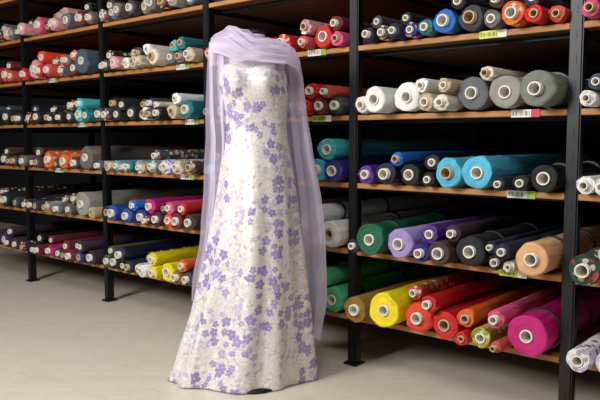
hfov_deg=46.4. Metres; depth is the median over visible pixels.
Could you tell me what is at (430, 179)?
roll
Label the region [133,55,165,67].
roll
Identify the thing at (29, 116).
roll
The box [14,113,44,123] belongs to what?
roll
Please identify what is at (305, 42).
roll
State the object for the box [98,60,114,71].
roll
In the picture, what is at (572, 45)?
shelving rack
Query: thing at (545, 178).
roll
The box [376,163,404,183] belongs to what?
roll
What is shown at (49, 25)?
roll
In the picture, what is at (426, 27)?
roll
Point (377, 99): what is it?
roll
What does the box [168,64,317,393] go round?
gown
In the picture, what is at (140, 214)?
roll
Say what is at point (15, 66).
roll
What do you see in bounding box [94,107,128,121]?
roll
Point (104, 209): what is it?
roll
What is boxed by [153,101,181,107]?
roll
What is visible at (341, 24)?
roll
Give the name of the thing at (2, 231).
roll
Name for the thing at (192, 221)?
roll
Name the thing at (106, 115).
roll
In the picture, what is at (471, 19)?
roll
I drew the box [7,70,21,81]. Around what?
roll
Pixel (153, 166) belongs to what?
roll
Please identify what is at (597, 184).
roll
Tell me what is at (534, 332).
roll
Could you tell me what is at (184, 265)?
roll
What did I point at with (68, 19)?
roll
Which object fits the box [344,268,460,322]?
roll
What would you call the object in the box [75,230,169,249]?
roll
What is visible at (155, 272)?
roll
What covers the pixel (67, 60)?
roll
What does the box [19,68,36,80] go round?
roll
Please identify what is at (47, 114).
roll
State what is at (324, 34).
roll
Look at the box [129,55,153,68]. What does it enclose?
roll
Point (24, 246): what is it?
roll
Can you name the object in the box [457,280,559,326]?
roll
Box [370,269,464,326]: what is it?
roll
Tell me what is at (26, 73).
roll
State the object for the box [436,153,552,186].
roll
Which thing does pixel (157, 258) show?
roll
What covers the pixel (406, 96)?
roll
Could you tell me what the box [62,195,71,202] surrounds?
roll
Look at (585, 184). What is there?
roll
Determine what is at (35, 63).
roll
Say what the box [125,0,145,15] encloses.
roll
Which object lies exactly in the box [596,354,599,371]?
roll
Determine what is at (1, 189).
roll
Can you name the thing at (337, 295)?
roll
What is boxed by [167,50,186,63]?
roll
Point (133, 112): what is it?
roll
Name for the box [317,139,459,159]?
roll
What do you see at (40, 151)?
roll
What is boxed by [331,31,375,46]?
roll
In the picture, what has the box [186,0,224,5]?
roll
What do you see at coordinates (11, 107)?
roll
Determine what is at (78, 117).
roll
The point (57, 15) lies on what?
roll
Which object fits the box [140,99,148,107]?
roll
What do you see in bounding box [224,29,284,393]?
mannequin
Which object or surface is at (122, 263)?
roll
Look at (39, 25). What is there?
roll
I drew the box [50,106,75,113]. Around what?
roll
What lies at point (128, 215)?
roll
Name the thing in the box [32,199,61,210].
roll
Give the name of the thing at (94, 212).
roll
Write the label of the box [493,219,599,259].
roll
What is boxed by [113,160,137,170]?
roll
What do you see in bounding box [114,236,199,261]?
roll
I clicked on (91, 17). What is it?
roll
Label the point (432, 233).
roll
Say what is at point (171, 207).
roll
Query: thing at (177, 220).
roll
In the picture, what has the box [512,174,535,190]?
roll
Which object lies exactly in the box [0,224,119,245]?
roll
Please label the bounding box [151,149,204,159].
roll
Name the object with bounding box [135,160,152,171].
roll
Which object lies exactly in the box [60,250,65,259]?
roll
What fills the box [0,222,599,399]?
floor
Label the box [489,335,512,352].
roll
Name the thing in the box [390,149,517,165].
roll
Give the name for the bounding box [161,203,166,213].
roll
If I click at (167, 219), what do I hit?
roll
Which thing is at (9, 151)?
roll
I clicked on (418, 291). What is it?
roll
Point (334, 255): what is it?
roll
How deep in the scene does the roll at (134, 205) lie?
4.48 m
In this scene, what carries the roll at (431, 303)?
on the roll at (447, 325)
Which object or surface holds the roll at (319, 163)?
on the shelving rack
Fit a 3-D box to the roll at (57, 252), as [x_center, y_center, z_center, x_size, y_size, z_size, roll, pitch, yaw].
[-1.371,0.351,5.582,0.080,0.082,1.247,4,6,41]
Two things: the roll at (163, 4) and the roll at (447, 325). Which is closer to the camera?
the roll at (447, 325)
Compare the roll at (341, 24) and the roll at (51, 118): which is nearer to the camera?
the roll at (341, 24)
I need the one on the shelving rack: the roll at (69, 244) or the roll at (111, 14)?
the roll at (111, 14)
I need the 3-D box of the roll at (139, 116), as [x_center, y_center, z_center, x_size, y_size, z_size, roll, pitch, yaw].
[-0.593,-0.575,4.902,0.063,0.064,1.261,4,6,41]
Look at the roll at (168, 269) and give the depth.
4.29 m
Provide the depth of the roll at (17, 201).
5.58 m
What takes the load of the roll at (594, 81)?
on the roll at (588, 98)
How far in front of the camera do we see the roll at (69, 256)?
4.95 m
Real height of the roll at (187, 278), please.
0.085 m
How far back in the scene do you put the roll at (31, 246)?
5.32 m
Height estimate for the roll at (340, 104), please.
0.090 m
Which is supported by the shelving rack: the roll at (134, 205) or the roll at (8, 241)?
the roll at (8, 241)
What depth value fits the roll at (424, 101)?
3.02 m
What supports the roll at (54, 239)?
on the roll at (50, 249)
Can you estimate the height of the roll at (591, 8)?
0.068 m
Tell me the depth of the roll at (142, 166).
4.38 m
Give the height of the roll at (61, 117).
0.071 m
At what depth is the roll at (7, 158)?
5.57 m
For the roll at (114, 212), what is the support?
on the shelving rack
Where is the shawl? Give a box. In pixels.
[191,25,326,340]
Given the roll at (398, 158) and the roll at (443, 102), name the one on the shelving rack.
the roll at (443, 102)
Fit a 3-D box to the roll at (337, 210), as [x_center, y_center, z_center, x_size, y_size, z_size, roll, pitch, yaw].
[0.488,0.032,3.998,0.108,0.108,1.299,4,6,41]
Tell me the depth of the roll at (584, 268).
2.57 m
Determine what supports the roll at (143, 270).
on the shelving rack
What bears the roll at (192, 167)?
on the shelving rack
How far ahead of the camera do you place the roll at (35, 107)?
5.30 m
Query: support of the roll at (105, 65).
on the shelving rack
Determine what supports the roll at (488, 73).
on the roll at (504, 91)
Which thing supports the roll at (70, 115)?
on the shelving rack
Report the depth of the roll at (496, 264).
2.88 m
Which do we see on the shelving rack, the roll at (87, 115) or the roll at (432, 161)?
the roll at (87, 115)
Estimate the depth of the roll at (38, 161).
5.20 m
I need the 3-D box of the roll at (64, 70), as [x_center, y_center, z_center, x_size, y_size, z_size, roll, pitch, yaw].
[-1.263,-0.945,5.358,0.060,0.062,1.266,4,6,41]
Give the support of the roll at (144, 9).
on the shelving rack
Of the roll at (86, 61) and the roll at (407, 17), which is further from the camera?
the roll at (86, 61)
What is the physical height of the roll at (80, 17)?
0.102 m
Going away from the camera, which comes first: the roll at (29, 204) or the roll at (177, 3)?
the roll at (177, 3)
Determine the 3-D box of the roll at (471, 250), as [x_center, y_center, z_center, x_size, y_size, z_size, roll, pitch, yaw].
[1.133,0.176,3.425,0.143,0.142,1.309,4,6,41]
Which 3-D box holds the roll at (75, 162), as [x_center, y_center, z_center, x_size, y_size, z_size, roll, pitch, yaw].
[-1.183,-0.299,5.386,0.090,0.090,1.278,4,6,41]
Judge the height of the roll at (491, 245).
0.050 m
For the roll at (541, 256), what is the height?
0.148 m
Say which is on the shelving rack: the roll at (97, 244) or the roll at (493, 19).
the roll at (493, 19)
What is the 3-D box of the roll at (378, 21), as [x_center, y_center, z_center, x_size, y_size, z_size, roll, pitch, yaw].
[0.776,-0.861,3.708,0.060,0.058,1.311,4,6,41]
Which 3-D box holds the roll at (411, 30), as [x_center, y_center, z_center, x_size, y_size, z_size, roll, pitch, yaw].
[0.886,-0.793,3.555,0.064,0.066,1.241,4,6,41]
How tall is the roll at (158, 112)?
0.078 m
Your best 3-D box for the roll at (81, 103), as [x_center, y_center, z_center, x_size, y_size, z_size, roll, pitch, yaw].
[-1.096,-0.695,5.234,0.074,0.075,1.290,4,6,41]
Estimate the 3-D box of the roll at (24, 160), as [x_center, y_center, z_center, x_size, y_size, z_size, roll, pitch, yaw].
[-1.718,-0.343,5.869,0.090,0.092,1.319,4,6,41]
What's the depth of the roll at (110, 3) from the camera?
4.62 m
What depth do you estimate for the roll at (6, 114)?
5.58 m
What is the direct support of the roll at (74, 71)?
on the shelving rack
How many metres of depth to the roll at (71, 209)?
5.03 m
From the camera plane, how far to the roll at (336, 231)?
3.67 m
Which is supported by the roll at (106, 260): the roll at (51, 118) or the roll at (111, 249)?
the roll at (111, 249)
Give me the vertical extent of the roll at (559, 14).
0.064 m
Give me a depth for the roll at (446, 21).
2.98 m
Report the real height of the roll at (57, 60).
0.069 m
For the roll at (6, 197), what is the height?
0.120 m
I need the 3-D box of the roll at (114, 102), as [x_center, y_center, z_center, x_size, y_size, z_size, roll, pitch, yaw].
[-0.815,-0.671,5.038,0.076,0.077,1.277,4,6,41]
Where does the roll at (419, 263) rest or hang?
on the shelving rack
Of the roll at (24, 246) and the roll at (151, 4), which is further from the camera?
the roll at (24, 246)
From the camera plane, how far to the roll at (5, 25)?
5.66 m
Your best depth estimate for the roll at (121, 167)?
4.56 m
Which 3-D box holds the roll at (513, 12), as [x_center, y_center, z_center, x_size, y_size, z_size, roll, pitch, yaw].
[1.244,-0.781,3.237,0.103,0.103,1.271,4,6,41]
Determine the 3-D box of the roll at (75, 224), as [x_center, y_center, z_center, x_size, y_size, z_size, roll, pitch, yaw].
[-1.959,0.216,6.161,0.083,0.081,1.254,4,6,41]
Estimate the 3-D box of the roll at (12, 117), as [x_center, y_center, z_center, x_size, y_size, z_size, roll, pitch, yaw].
[-1.823,-0.678,5.958,0.085,0.088,1.304,4,6,41]
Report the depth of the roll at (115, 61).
4.49 m
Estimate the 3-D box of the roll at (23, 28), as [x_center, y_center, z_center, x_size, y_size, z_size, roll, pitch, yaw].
[-1.690,-1.322,5.701,0.093,0.088,1.251,4,6,41]
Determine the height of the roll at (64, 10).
0.075 m
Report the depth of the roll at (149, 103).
4.32 m
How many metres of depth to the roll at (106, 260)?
4.76 m
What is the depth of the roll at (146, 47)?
4.33 m
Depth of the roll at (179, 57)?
4.11 m
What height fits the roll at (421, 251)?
0.081 m
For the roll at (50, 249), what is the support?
on the shelving rack
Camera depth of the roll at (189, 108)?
4.08 m
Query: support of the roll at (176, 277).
on the shelving rack
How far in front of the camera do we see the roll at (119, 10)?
4.47 m
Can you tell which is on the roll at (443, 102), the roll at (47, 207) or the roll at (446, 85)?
the roll at (446, 85)
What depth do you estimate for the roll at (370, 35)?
3.24 m
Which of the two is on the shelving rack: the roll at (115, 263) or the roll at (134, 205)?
the roll at (115, 263)
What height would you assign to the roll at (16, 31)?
0.067 m
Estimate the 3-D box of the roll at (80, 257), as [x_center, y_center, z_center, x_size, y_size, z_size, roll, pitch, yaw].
[-1.138,0.361,5.389,0.092,0.089,1.285,4,6,41]
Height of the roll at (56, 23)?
0.076 m
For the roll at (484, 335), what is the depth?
2.92 m
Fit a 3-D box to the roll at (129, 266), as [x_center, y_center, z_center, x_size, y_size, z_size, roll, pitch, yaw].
[-0.718,0.397,5.016,0.082,0.085,1.267,4,6,41]
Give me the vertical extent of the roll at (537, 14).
0.070 m
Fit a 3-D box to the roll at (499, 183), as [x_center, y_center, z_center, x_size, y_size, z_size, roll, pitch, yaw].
[1.217,-0.105,3.303,0.060,0.058,1.318,4,6,41]
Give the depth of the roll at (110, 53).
4.56 m
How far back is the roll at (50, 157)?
5.16 m
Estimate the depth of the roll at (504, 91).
2.83 m
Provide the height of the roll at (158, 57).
0.102 m
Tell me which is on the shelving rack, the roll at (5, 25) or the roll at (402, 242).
the roll at (402, 242)
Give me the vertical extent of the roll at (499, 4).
0.066 m
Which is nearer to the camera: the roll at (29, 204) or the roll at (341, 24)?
the roll at (341, 24)
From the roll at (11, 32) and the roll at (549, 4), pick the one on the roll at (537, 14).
the roll at (549, 4)
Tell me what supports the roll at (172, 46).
on the roll at (171, 59)
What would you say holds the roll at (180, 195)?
on the roll at (128, 215)
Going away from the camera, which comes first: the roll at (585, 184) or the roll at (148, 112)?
the roll at (585, 184)
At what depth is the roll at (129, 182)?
6.22 m
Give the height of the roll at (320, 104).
0.091 m
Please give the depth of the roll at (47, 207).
5.18 m
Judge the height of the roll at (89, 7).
0.068 m
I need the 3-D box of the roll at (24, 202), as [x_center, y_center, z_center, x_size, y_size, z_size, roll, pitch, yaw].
[-1.725,-0.007,5.900,0.078,0.076,1.288,4,6,41]
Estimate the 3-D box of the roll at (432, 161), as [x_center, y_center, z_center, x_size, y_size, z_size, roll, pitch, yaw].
[0.998,-0.208,3.579,0.072,0.071,1.284,4,6,41]
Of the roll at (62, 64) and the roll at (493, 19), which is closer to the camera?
the roll at (493, 19)
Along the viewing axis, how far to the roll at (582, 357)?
2.62 m
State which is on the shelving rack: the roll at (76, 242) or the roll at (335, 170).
the roll at (335, 170)
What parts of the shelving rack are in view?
rail, rail, post, rail, rail, rail, rail, post, rail, rail, post, rail, rail, post, rail, post, rail, rail, rail, post, post, rail, rail, rail, post, post, rail, rail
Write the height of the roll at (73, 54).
0.074 m
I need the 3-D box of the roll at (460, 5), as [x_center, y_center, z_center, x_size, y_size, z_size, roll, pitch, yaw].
[1.075,-0.880,3.423,0.071,0.072,1.273,4,6,41]
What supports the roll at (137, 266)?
on the shelving rack
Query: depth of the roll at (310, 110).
3.52 m
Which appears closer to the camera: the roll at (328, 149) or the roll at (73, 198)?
the roll at (328, 149)
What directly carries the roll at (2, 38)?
on the shelving rack
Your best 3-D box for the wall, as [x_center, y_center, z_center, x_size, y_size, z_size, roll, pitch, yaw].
[-0.019,-0.999,6.036,16.000,3.200,0.150,4,6,41]
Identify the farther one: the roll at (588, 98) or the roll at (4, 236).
the roll at (4, 236)
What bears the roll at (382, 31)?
on the shelving rack
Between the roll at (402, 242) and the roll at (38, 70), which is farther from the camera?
the roll at (38, 70)
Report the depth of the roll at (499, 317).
2.98 m
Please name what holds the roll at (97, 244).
on the roll at (80, 257)
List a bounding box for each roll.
[0,30,10,41]
[0,75,13,83]
[0,106,7,113]
[0,114,22,124]
[0,181,128,193]
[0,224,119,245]
[0,228,8,237]
[1,68,17,82]
[1,153,7,164]
[1,185,137,206]
[2,24,16,30]
[2,109,33,123]
[3,27,17,40]
[3,181,135,192]
[4,147,36,155]
[4,234,38,246]
[5,156,13,165]
[6,61,31,70]
[7,28,19,38]
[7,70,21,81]
[7,105,32,109]
[7,219,118,235]
[9,155,20,165]
[11,113,19,123]
[12,193,72,207]
[12,236,37,248]
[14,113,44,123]
[15,30,33,36]
[17,23,44,35]
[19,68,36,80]
[19,155,37,166]
[19,240,37,251]
[21,197,60,208]
[22,70,45,79]
[24,112,60,123]
[26,197,62,209]
[29,60,49,78]
[30,243,47,253]
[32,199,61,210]
[33,17,49,33]
[33,64,60,77]
[33,105,52,110]
[33,111,62,123]
[33,157,46,167]
[33,243,59,255]
[36,147,83,156]
[37,51,69,64]
[37,224,133,243]
[41,201,64,211]
[43,64,66,77]
[43,150,80,167]
[44,112,56,122]
[45,22,58,32]
[45,243,62,255]
[47,114,62,122]
[48,18,65,31]
[49,18,72,29]
[49,226,158,244]
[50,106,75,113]
[52,203,71,213]
[53,57,60,63]
[53,159,60,167]
[54,12,61,18]
[54,247,63,258]
[55,112,91,122]
[57,63,73,76]
[59,66,82,75]
[59,154,80,167]
[60,7,84,15]
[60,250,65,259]
[62,13,86,28]
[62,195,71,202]
[63,55,74,65]
[63,229,162,251]
[64,248,77,261]
[65,204,78,214]
[66,111,97,122]
[67,100,76,110]
[70,50,78,59]
[70,62,91,74]
[70,157,83,168]
[70,193,77,203]
[74,109,85,121]
[74,251,88,262]
[75,11,94,25]
[75,49,110,73]
[75,98,110,108]
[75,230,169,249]
[76,184,203,215]
[78,231,195,251]
[80,145,203,168]
[81,109,117,121]
[85,2,97,11]
[85,11,97,24]
[86,249,103,264]
[88,206,102,217]
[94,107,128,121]
[94,159,151,170]
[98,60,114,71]
[99,9,118,21]
[100,59,128,71]
[101,108,132,121]
[102,205,110,218]
[103,254,111,266]
[104,161,115,170]
[106,0,126,9]
[106,50,131,60]
[106,204,128,220]
[108,234,199,254]
[109,7,128,19]
[109,98,143,108]
[110,56,136,69]
[110,255,120,268]
[112,3,139,18]
[112,108,132,120]
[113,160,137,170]
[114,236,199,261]
[118,99,141,109]
[119,163,128,171]
[120,261,124,270]
[121,208,139,222]
[122,57,143,69]
[124,161,137,171]
[124,258,147,272]
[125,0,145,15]
[126,106,144,120]
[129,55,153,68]
[129,193,202,202]
[129,195,197,210]
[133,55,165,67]
[134,48,146,55]
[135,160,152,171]
[135,162,151,172]
[135,262,149,273]
[136,209,151,223]
[138,114,167,120]
[138,264,163,276]
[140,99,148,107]
[140,107,149,119]
[141,0,160,14]
[141,215,153,225]
[143,44,169,54]
[145,109,161,119]
[145,195,202,213]
[146,0,171,11]
[146,98,172,108]
[147,48,178,65]
[147,160,163,172]
[147,245,198,259]
[148,246,198,265]
[148,265,162,278]
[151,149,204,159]
[151,212,166,226]
[152,107,202,119]
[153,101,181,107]
[157,0,182,9]
[161,159,196,173]
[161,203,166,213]
[162,261,178,280]
[163,214,173,226]
[165,199,202,214]
[167,0,192,7]
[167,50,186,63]
[167,104,192,118]
[169,40,184,50]
[170,270,193,283]
[171,213,185,228]
[172,93,203,103]
[172,159,203,173]
[175,50,198,63]
[176,36,202,49]
[177,201,202,214]
[177,257,196,271]
[181,100,203,118]
[181,271,193,285]
[183,47,202,62]
[184,213,201,230]
[185,160,203,174]
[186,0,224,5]
[204,48,208,58]
[277,34,309,51]
[298,36,324,49]
[300,19,331,35]
[304,83,368,98]
[305,99,334,115]
[312,97,342,115]
[313,149,321,158]
[314,158,381,179]
[315,25,341,48]
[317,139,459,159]
[320,85,368,98]
[322,194,448,222]
[322,196,348,203]
[324,158,390,181]
[324,204,459,246]
[326,253,347,258]
[326,257,371,266]
[326,257,418,286]
[326,264,453,311]
[327,263,419,287]
[329,96,376,114]
[330,16,373,32]
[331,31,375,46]
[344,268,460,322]
[348,238,361,252]
[355,96,390,113]
[357,205,501,254]
[358,165,380,183]
[361,27,389,43]
[365,86,428,113]
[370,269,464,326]
[371,15,404,27]
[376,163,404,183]
[377,25,405,41]
[388,23,415,40]
[388,209,516,257]
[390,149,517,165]
[394,82,446,112]
[400,12,433,24]
[400,163,436,185]
[404,22,433,38]
[406,278,528,331]
[408,270,495,299]
[413,243,432,261]
[415,78,457,95]
[417,93,455,111]
[418,19,452,36]
[421,206,544,242]
[421,274,523,312]
[422,171,440,186]
[424,151,548,169]
[429,239,459,264]
[433,9,473,34]
[433,94,481,111]
[433,278,540,338]
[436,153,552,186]
[438,78,461,93]
[446,204,563,241]
[451,0,501,11]
[455,320,487,344]
[456,213,587,266]
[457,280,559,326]
[458,77,512,110]
[459,5,493,32]
[461,152,592,188]
[471,323,509,347]
[480,66,527,80]
[484,9,517,29]
[486,216,599,252]
[488,254,515,269]
[488,282,583,327]
[489,0,527,9]
[489,75,550,109]
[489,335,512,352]
[491,176,516,190]
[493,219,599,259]
[502,1,541,27]
[503,258,518,272]
[507,286,599,357]
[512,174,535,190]
[516,223,599,275]
[520,70,599,109]
[524,0,570,8]
[524,4,557,25]
[531,161,599,192]
[548,5,593,30]
[566,332,599,372]
[569,247,599,285]
[576,175,599,193]
[579,90,599,107]
[581,0,599,19]
[588,73,599,89]
[594,179,599,194]
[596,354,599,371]
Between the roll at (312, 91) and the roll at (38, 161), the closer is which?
the roll at (312, 91)
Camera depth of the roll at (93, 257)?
4.86 m
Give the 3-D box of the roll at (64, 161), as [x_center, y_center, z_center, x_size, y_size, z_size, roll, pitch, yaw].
[-1.291,-0.319,5.502,0.108,0.107,1.286,4,6,41]
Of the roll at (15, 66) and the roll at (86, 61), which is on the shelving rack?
the roll at (86, 61)
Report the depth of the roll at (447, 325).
3.08 m
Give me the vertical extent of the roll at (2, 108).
0.081 m
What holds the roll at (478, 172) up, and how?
on the shelving rack
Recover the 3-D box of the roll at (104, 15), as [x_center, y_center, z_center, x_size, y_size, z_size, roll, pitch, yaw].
[-0.906,-1.265,5.115,0.080,0.081,1.268,4,6,41]
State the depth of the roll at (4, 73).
5.52 m
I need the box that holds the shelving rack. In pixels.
[0,0,599,399]
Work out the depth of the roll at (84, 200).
5.12 m
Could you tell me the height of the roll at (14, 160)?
0.086 m
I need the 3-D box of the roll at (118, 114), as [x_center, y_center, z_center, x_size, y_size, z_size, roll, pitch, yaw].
[-0.782,-0.595,5.013,0.084,0.084,1.273,4,6,41]
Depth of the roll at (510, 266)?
2.83 m
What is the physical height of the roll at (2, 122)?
0.084 m
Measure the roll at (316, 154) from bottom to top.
0.075 m
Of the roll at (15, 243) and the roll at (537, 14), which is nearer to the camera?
the roll at (537, 14)
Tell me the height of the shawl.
1.484 m
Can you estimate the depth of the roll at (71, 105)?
4.86 m
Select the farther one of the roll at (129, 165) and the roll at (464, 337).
the roll at (129, 165)
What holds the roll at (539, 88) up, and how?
on the shelving rack
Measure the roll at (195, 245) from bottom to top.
0.072 m
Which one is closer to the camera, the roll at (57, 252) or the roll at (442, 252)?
the roll at (442, 252)
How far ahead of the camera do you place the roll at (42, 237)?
5.57 m
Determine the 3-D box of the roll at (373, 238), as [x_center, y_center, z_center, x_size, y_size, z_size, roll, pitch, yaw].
[0.741,0.143,3.728,0.158,0.157,1.301,4,6,41]
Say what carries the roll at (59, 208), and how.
on the shelving rack
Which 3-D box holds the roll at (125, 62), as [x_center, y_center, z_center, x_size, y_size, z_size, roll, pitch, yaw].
[-0.708,-0.913,4.920,0.069,0.072,1.266,4,6,41]
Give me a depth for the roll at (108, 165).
4.65 m
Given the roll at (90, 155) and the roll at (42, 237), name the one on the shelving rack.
the roll at (90, 155)
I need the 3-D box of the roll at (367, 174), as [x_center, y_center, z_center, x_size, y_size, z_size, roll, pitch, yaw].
[0.715,-0.160,3.773,0.087,0.089,1.269,4,6,41]
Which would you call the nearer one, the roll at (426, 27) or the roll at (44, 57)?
the roll at (426, 27)
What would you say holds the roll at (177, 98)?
on the roll at (174, 110)
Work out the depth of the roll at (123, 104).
4.50 m
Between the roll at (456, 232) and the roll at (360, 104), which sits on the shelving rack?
the roll at (360, 104)
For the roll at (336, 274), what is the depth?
3.80 m
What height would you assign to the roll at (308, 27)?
0.074 m
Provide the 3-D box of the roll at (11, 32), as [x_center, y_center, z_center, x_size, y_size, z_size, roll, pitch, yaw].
[-1.841,-1.333,5.882,0.086,0.084,1.256,4,6,41]
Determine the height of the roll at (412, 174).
0.108 m
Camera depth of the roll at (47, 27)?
5.11 m
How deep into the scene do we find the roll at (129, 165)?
4.51 m
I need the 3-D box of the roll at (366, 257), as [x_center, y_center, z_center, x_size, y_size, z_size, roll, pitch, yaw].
[0.150,0.454,4.386,0.081,0.081,1.285,4,6,41]
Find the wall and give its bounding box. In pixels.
[0,0,599,225]
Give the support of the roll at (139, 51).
on the roll at (140, 60)
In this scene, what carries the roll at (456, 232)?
on the roll at (442, 252)
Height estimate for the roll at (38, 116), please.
0.096 m
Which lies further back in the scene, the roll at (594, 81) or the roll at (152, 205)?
the roll at (152, 205)
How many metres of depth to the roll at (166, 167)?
4.21 m
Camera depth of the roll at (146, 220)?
4.37 m
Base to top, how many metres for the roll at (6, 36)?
0.102 m
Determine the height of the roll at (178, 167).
0.088 m
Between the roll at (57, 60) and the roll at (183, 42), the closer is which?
the roll at (183, 42)
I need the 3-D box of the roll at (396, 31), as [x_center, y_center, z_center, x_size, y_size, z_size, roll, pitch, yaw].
[0.815,-0.795,3.581,0.066,0.066,1.255,4,6,41]
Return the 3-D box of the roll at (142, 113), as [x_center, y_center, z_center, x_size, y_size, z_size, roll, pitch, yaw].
[-0.570,-0.577,4.808,0.081,0.080,1.258,4,6,41]
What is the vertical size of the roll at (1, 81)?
0.066 m
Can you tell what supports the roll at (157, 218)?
on the shelving rack
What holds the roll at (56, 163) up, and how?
on the shelving rack
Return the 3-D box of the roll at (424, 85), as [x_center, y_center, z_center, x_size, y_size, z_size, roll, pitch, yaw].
[0.949,-0.540,3.530,0.063,0.064,1.320,4,6,41]
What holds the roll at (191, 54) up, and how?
on the shelving rack
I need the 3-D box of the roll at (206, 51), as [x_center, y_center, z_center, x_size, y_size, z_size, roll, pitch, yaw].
[-0.102,-0.873,4.462,0.073,0.071,1.301,4,6,41]
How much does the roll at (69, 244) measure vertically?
0.081 m
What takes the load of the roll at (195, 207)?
on the roll at (177, 220)
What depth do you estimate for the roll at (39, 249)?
5.26 m
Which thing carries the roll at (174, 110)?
on the shelving rack
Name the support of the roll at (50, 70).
on the shelving rack
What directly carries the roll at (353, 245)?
on the shelving rack
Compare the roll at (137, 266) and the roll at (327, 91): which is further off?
the roll at (137, 266)
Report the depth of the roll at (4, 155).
5.64 m
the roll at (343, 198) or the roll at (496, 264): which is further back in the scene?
the roll at (343, 198)
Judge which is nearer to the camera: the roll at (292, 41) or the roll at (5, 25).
the roll at (292, 41)

